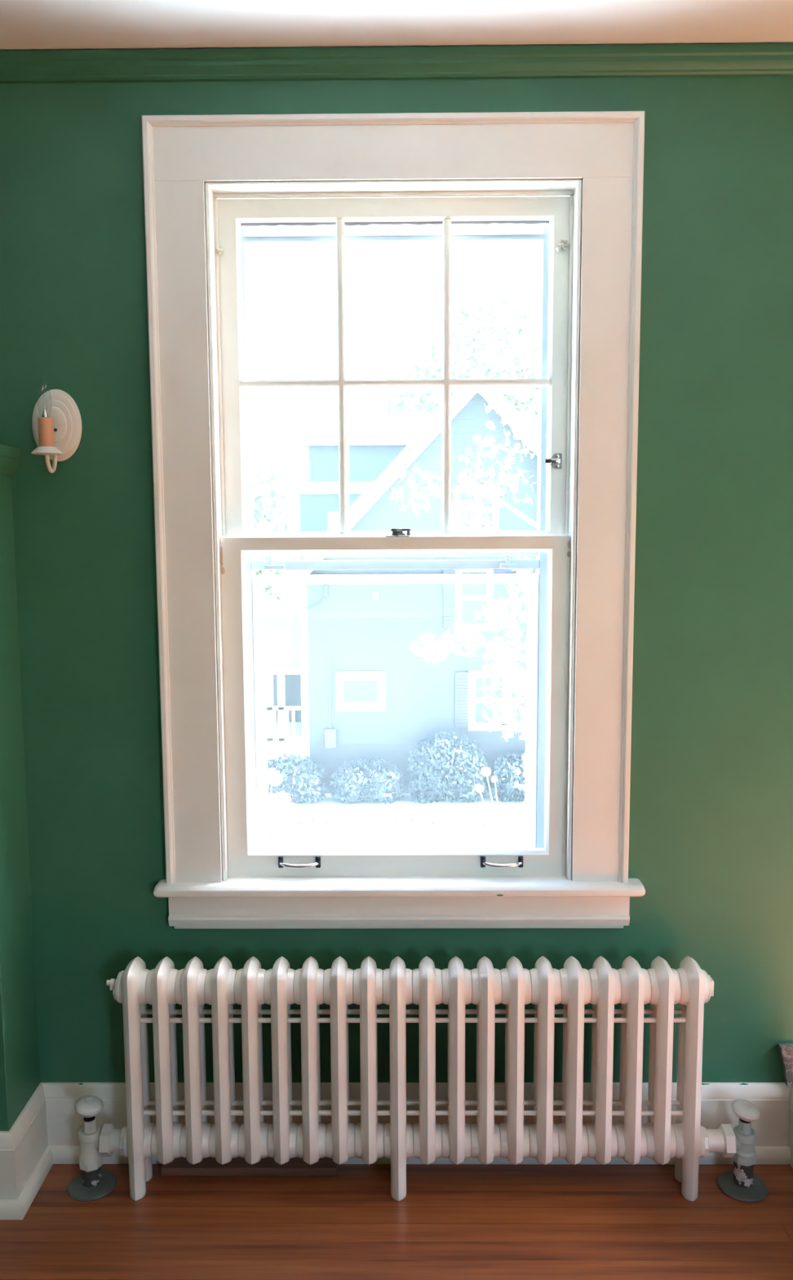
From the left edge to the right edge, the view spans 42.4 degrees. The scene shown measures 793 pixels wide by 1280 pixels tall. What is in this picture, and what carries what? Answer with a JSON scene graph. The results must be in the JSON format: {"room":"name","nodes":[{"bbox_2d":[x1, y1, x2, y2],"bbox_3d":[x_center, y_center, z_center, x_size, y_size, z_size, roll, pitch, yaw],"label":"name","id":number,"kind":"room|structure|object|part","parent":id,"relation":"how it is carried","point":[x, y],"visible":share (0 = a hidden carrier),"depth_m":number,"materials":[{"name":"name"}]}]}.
{"room":"living room","nodes":[
{"label":"living room","id":0,"kind":"room"},
{"bbox_2d":[0,75,792,1082],"bbox_3d":[0.147,0.009,2.542,5.200,3.006,0.170,0,7,1],"label":"wall","id":1,"kind":"structure","parent":0,"point":[711,822],"depth_m":2.44,"materials":[{"name":"green paint"}]},
{"bbox_2d":[31,388,81,473],"bbox_3d":[-0.798,-0.493,2.351,0.117,0.217,0.110,0,7,1],"label":"wall sconce","id":2,"kind":"object","parent":1,"relation":"attached to","point":[56,420],"visible":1,"depth_m":2.39,"materials":[{"name":"ceramic"}]},
{"bbox_3d":[-0.800,-0.530,2.327,0.014,0.053,0.014,0,7,1],"label":"filament stem","id":3,"kind":"part","parent":2,"relation":"part of","materials":[{"name":"clear glass"}]},
{"bbox_3d":[-0.797,-0.420,2.370,0.024,0.067,0.072,0,7,1],"label":"arm","id":4,"kind":"part","parent":2,"relation":"part of","materials":[{"name":"ceramic"}]},
{"bbox_2d":[141,111,645,928],"bbox_3d":[0.003,-0.244,2.509,1.190,1.907,0.278,0,7,1],"label":"window","id":5,"kind":"structure","parent":1,"relation":"in","point":[570,184],"depth_m":2.45,"materials":[{"name":"paint"}]},
{"bbox_3d":[-0.494,-0.225,2.424,0.122,1.645,0.021,0,7,1],"label":"casing","id":6,"kind":"part","parent":5,"relation":"part of","materials":[{"name":"paint"}]},
{"bbox_3d":[-0.241,0.552,2.529,0.105,0.029,0.028,0,7,1],"label":"sash pull","id":7,"kind":"part","parent":5,"relation":"part of","materials":[{"name":"silver metal"}]},
{"bbox_3d":[-0.003,-0.102,2.576,0.663,0.084,0.002,0,7,1],"label":"storm pane","id":8,"kind":"part","parent":5,"relation":"part of","materials":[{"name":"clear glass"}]},
{"bbox_3d":[-0.008,-1.106,2.317,1.103,0.126,0.021,0,7,1],"label":"head casing","id":9,"kind":"part","parent":5,"relation":"part of","materials":[{"name":"paint"}]},
{"bbox_3d":[-0.005,-0.634,2.461,0.837,0.816,0.030,0,7,1],"label":"sash","id":10,"kind":"part","parent":5,"relation":"part of","materials":[{"name":"paint"}]},
{"bbox_3d":[-0.003,-0.208,2.566,0.719,0.062,0.030,0,7,1],"label":"meeting rail","id":11,"kind":"part","parent":5,"relation":"part of","materials":[{"name":"white wood"}]},
{"bbox_3d":[-0.001,0.168,2.511,0.839,0.839,0.030,0,7,1],"label":"sash","id":12,"kind":"part","parent":5,"relation":"part of","materials":[{"name":"paint"}]},
{"bbox_3d":[-0.003,-0.153,2.566,0.719,0.024,0.009,0,7,1],"label":"sash rail","id":13,"kind":"part","parent":5,"relation":"part of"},
{"bbox_3d":[0.261,0.550,2.524,0.105,0.029,0.028,0,7,1],"label":"sash pull","id":14,"kind":"part","parent":5,"relation":"part of","materials":[{"name":"silver metal"}]},
{"bbox_3d":[0.487,-0.229,2.415,0.122,1.645,0.021,0,7,1],"label":"casing","id":15,"kind":"part","parent":5,"relation":"part of","materials":[{"name":"paint"}]},
{"bbox_2d":[0,1082,792,1219],"bbox_3d":[-0.199,1.230,2.478,4.200,0.200,0.245,0,7,1],"label":"baseboard","id":16,"kind":"structure","parent":1,"relation":"attached to","point":[773,1100],"depth_m":2.57,"materials":[{"name":"paint"}]},
{"bbox_3d":[-1.582,1.316,2.500,1.432,0.038,0.245,0,7,1],"label":"shoe moulding","id":17,"kind":"part","parent":16,"relation":"part of","materials":[{"name":"paint"}]},
{"bbox_3d":[0.500,1.295,2.584,2.805,0.038,0.037,0,7,1],"label":"shoe moulding","id":18,"kind":"part","parent":16,"relation":"part of","materials":[{"name":"paint"}]},
{"bbox_2d":[778,1043,792,1087],"bbox_3d":[1.159,1.062,2.557,0.405,0.107,0.020,0,7,1],"label":"stone slab","id":19,"kind":"object","parent":16,"relation":"on","point":[786,1050],"visible":1,"depth_m":2.55,"materials":[{"name":"grey stone"}]},
{"bbox_2d":[0,43,792,83],"bbox_3d":[0.139,-1.291,2.289,4.900,0.056,0.032,0,7,1],"label":"trim","id":20,"kind":"structure","parent":1,"relation":"attached to","point":[751,60],"depth_m":2.28,"materials":[{"name":"green paint"}]},
{"bbox_2d":[0,1164,792,1279],"bbox_3d":[0.132,1.650,0.231,4.900,0.120,4.800,0,7,1],"label":"floor","id":21,"kind":"structure","parent":0,"point":[453,1221],"depth_m":2.34,"materials":[{"name":"brown wood"}]},
{"bbox_2d":[0,444,39,1131],"bbox_3d":[-1.592,0.449,2.401,1.422,1.783,0.243,0,7,1],"label":"mantelpiece","id":22,"kind":"object","parent":21,"relation":"on","point":[20,1071],"visible":0.82,"depth_m":2.42,"materials":[{"name":"green paint"}]},
{"bbox_3d":[-1.598,-0.392,2.309,1.418,0.038,0.231,0,7,1],"label":"bed moulding","id":23,"kind":"part","parent":22,"relation":"part of","materials":[{"name":"green paint"}]},
{"bbox_2d":[0,444,21,458],"bbox_3d":[-1.596,-0.423,2.299,1.422,0.027,0.243,0,7,1],"label":"shelf","id":24,"kind":"object","parent":22,"relation":"attached to","point":[6,451],"depth_m":2.34,"materials":[{"name":"green paint"}]},
{"bbox_2d":[66,1095,127,1201],"bbox_3d":[-0.727,1.220,2.482,0.149,0.224,0.117,0,7,1],"label":"radiator valve","id":25,"kind":"object","parent":21,"relation":"on","point":[94,1183],"visible":0.98,"depth_m":2.46,"materials":[{"name":"metal"}]},
{"bbox_3d":[-0.743,1.126,2.471,0.067,0.036,0.068,0,7,1],"label":"handle","id":26,"kind":"part","parent":25,"relation":"part of","materials":[{"name":"paint"}]},
{"bbox_3d":[-0.743,1.150,2.474,0.027,0.029,0.027,0,7,1],"label":"stem","id":27,"kind":"part","parent":25,"relation":"part of","materials":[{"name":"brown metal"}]},
{"bbox_2d":[160,1157,337,1175],"bbox_3d":[-0.365,1.311,2.549,0.435,0.021,0.046,0,7,1],"label":"wooden board","id":28,"kind":"object","parent":21,"relation":"on","point":[180,1166],"visible":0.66,"depth_m":2.53,"materials":[{"name":"brown wood"}]},
{"bbox_2d":[106,955,714,1201],"bbox_3d":[0.031,1.044,2.455,1.434,0.573,0.116,0,7,1],"label":"radiator","id":29,"kind":"object","parent":21,"relation":"on","point":[485,986],"visible":1,"depth_m":2.41,"materials":[{"name":"metal"}]},
{"bbox_2d":[106,978,116,990],"bbox_3d":[-0.673,0.818,2.431,0.029,0.027,0.019,0,7,1],"label":"air vent","id":30,"kind":"object","parent":29,"relation":"attached to","point":[112,983],"depth_m":2.42,"materials":[{"name":"metal"}]},
{"bbox_3d":[0.038,0.893,2.459,1.348,0.012,0.012,0,7,1],"label":"tie rod","id":31,"kind":"part","parent":29,"relation":"part of","materials":[{"name":"paint"}]},
{"bbox_3d":[0.038,0.898,2.418,1.348,0.012,0.012,0,7,1],"label":"tie rod","id":32,"kind":"part","parent":29,"relation":"part of","materials":[{"name":"paint"}]},
{"bbox_3d":[0.039,1.125,2.486,1.348,0.012,0.012,0,7,1],"label":"tie rod","id":33,"kind":"part","parent":29,"relation":"part of","materials":[{"name":"paint"}]},
{"bbox_3d":[0.039,1.130,2.445,1.348,0.012,0.012,0,7,1],"label":"tie rod","id":34,"kind":"part","parent":29,"relation":"part of","materials":[{"name":"paint"}]},
{"bbox_2d":[701,1098,768,1202],"bbox_3d":[0.816,1.218,2.468,0.164,0.214,0.117,0,7,1],"label":"radiator valve","id":35,"kind":"object","parent":21,"relation":"on","point":[740,1184],"visible":0.98,"depth_m":2.45,"materials":[{"name":"metal"}]},
{"bbox_3d":[0.839,1.151,2.460,0.027,0.022,0.027,0,7,1],"label":"stem","id":36,"kind":"part","parent":35,"relation":"part of","materials":[{"name":"brown metal"}]},
{"bbox_3d":[0.839,1.130,2.458,0.066,0.036,0.068,0,7,1],"label":"handle","id":37,"kind":"part","parent":35,"relation":"part of","materials":[{"name":"paint"}]},
{"bbox_2d":[788,1087,792,1168],"bbox_3d":[0.994,1.137,2.318,0.022,0.408,0.480,0,7,1],"label":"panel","id":38,"kind":"object","parent":21,"relation":"on","point":[791,1122],"visible":1,"depth_m":2.55,"materials":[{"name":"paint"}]},
{"bbox_2d":[0,0,792,50],"bbox_3d":[0.118,-1.123,-0.081,5.200,0.150,5.120,0,7,1],"label":"ceiling","id":39,"kind":"structure","parent":0,"point":[24,24],"depth_m":2.17,"materials":[{"name":"paint"}]},
{"label":"outside","id":40,"kind":"structure","parent":0,"visible":0},
{"bbox_2d":[268,793,525,838],"bbox_3d":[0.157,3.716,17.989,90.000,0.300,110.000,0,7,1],"label":"lawn","id":41,"kind":"structure","parent":40,"point":[330,806],"depth_m":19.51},
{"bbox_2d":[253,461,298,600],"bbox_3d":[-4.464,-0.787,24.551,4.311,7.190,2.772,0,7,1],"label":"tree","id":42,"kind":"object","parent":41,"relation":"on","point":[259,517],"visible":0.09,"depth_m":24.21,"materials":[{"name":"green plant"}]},
{"bbox_2d":[264,600,302,774],"bbox_3d":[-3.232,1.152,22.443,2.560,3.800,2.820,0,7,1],"label":"porch","id":43,"kind":"object","parent":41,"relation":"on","point":[282,634],"visible":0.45,"depth_m":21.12,"materials":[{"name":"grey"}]},
{"bbox_3d":[-2.623,1.434,21.201,0.140,1.480,0.140,0,7,1],"label":"post","id":44,"kind":"part","parent":43,"relation":"part of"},
{"bbox_3d":[-2.383,1.433,21.199,0.140,1.480,0.140,0,7,1],"label":"post","id":45,"kind":"part","parent":43,"relation":"part of","materials":[{"name":"white wood"}]},
{"bbox_3d":[-3.193,1.415,21.174,2.460,0.070,0.080,0,7,1],"label":"rail","id":46,"kind":"part","parent":43,"relation":"part of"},
{"bbox_3d":[-3.190,2.060,21.249,2.460,0.070,0.080,0,7,1],"label":"rail","id":47,"kind":"part","parent":43,"relation":"part of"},
{"bbox_2d":[267,752,329,804],"bbox_3d":[-2.123,2.776,20.642,1.537,1.015,0.873,0,7,1],"label":"shrub","id":48,"kind":"object","parent":41,"relation":"on","point":[309,786],"visible":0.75,"depth_m":20.45,"materials":[{"name":"green plant"}]},
{"bbox_3d":[-2.090,2.874,20.649,0.813,0.794,0.582,0,7,1],"label":"stem","id":49,"kind":"part","parent":48,"relation":"part of","materials":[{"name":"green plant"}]},
{"bbox_2d":[328,755,406,804],"bbox_3d":[-0.589,2.812,20.646,1.594,0.923,0.897,0,7,1],"label":"shrub","id":50,"kind":"object","parent":41,"relation":"on","point":[364,782],"visible":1,"depth_m":20.45,"materials":[{"name":"green plant"}]},
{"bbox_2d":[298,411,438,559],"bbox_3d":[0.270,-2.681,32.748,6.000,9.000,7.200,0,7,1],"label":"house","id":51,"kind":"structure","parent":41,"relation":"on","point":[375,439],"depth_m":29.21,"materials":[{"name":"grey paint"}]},
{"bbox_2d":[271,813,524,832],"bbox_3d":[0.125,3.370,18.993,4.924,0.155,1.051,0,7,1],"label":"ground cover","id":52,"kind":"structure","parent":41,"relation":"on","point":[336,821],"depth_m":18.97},
{"bbox_2d":[281,368,537,793],"bbox_3d":[1.648,-1.529,24.640,7.800,8.569,8.550,0,7,1],"label":"house","id":53,"kind":"structure","parent":41,"relation":"on","point":[365,693],"depth_m":20.84,"materials":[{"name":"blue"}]},
{"bbox_3d":[-0.736,1.045,20.974,0.720,0.515,0.012,0,7,1],"label":"pane","id":54,"kind":"part","parent":53,"relation":"part of","materials":[{"name":"white glass"}]},
{"bbox_2d":[373,591,378,599],"bbox_3d":[-0.426,-0.896,20.730,0.110,0.175,0.060,0,7,1],"label":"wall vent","id":55,"kind":"object","parent":53,"relation":"attached to","point":[375,594],"depth_m":20.72,"materials":[{"name":"white"}]},
{"bbox_2d":[443,568,455,628],"bbox_3d":[1.071,-0.860,20.727,0.245,1.250,0.057,0,7,1],"label":"shutter","id":56,"kind":"object","parent":53,"relation":"hanging from","point":[449,589],"depth_m":20.72,"materials":[{"name":"white wood"}]},
{"bbox_2d":[455,671,468,727],"bbox_3d":[1.340,1.224,20.967,0.270,1.150,0.057,0,7,1],"label":"shutter","id":57,"kind":"object","parent":53,"relation":"hanging from","point":[461,677],"depth_m":20.95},
{"bbox_3d":[1.574,-0.859,20.732,0.520,1.100,0.012,0,7,1],"label":"pane","id":58,"kind":"part","parent":53,"relation":"part of","materials":[{"name":"glass"}]},
{"bbox_3d":[1.574,-0.857,20.721,0.520,0.100,0.030,0,7,1],"label":"meeting rail","id":59,"kind":"part","parent":53,"relation":"part of","materials":[{"name":"white wood"}]},
{"bbox_3d":[1.600,-2.617,20.528,0.670,0.740,0.012,0,7,1],"label":"pane","id":60,"kind":"part","parent":53,"relation":"part of","materials":[{"name":"glass"}]},
{"bbox_3d":[1.600,-2.615,20.517,0.670,0.100,0.030,0,7,1],"label":"meeting rail","id":61,"kind":"part","parent":53,"relation":"part of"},
{"bbox_3d":[1.880,1.236,20.973,0.550,0.980,0.012,0,7,1],"label":"pane","id":62,"kind":"part","parent":53,"relation":"part of","materials":[{"name":"glass"}]},
{"bbox_3d":[1.880,1.238,20.962,0.550,0.100,0.030,0,7,1],"label":"meeting rail","id":63,"kind":"part","parent":53,"relation":"part of","materials":[{"name":"white wood"}]},
{"bbox_2d":[493,568,506,627],"bbox_3d":[2.079,-0.864,20.718,0.250,1.250,0.057,0,7,1],"label":"shutter","id":64,"kind":"object","parent":53,"relation":"hanging from","point":[499,589],"depth_m":20.68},
{"bbox_3d":[2.650,1.233,20.966,0.590,0.980,0.012,0,7,1],"label":"pane","id":65,"kind":"part","parent":53,"relation":"part of","materials":[{"name":"white glass"}]},
{"bbox_3d":[2.650,1.234,20.955,0.590,0.100,0.030,0,7,1],"label":"meeting rail","id":66,"kind":"part","parent":53,"relation":"part of","materials":[{"name":"white wood"}]},
{"bbox_2d":[405,730,488,803],"bbox_3d":[1.014,2.545,20.614,1.682,1.444,0.902,0,7,1],"label":"shrub","id":67,"kind":"object","parent":41,"relation":"on","point":[439,774],"visible":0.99,"depth_m":20.42,"materials":[{"name":"green plant"}]},
{"bbox_3d":[1.064,2.682,20.639,0.900,1.144,0.582,0,7,1],"label":"stem","id":68,"kind":"part","parent":67,"relation":"part of","materials":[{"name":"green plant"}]},
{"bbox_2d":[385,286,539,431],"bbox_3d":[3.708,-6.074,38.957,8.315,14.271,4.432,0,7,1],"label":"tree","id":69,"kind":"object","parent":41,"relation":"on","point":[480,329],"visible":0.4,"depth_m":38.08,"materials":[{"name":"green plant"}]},
{"bbox_2d":[486,751,525,802],"bbox_3d":[2.580,2.730,20.673,1.543,1.050,0.875,0,7,1],"label":"shrub","id":70,"kind":"object","parent":41,"relation":"on","point":[505,784],"visible":0.41,"depth_m":20.51,"materials":[{"name":"green plant"}]},
{"bbox_3d":[2.621,2.830,20.683,0.813,0.826,0.582,0,7,1],"label":"stem","id":71,"kind":"part","parent":70,"relation":"part of","materials":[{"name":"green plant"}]},
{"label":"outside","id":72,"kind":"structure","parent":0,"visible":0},
{"bbox_3d":[-3.407,4.385,10.950,21.000,0.028,14.600,0,7,1],"label":"pavement","id":73,"kind":"object","parent":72,"visible":0},
{"bbox_2d":[267,768,297,844],"bbox_3d":[-1.872,2.884,15.086,0.629,2.048,0.700,-6,9,-41],"label":"flower plant","id":74,"kind":"object","parent":73,"relation":"on","point":[272,780],"visible":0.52,"depth_m":15.01,"materials":[{"name":"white plant"}]},
{"bbox_3d":[-1.718,2.956,15.086,0.388,1.903,0.050,1,7,7],"label":"stem","id":75,"kind":"part","parent":74,"relation":"part of","materials":[{"name":"white plant"}]},
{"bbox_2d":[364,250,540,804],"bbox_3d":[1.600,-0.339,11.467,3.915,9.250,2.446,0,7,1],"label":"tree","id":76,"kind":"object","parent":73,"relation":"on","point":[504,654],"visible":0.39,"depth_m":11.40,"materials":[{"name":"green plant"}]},
{"bbox_2d":[474,767,521,844],"bbox_3d":[1.551,2.881,14.866,0.667,2.119,0.610,-6,9,-43],"label":"flower plant","id":77,"kind":"object","parent":73,"relation":"on","point":[513,838],"visible":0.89,"depth_m":14.82,"materials":[{"name":"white plant"}]},
{"bbox_3d":[1.389,2.898,14.882,0.404,2.034,0.076,0,7,1],"label":"stem","id":78,"kind":"part","parent":77,"relation":"part of","materials":[{"name":"white plant"}]}
]}

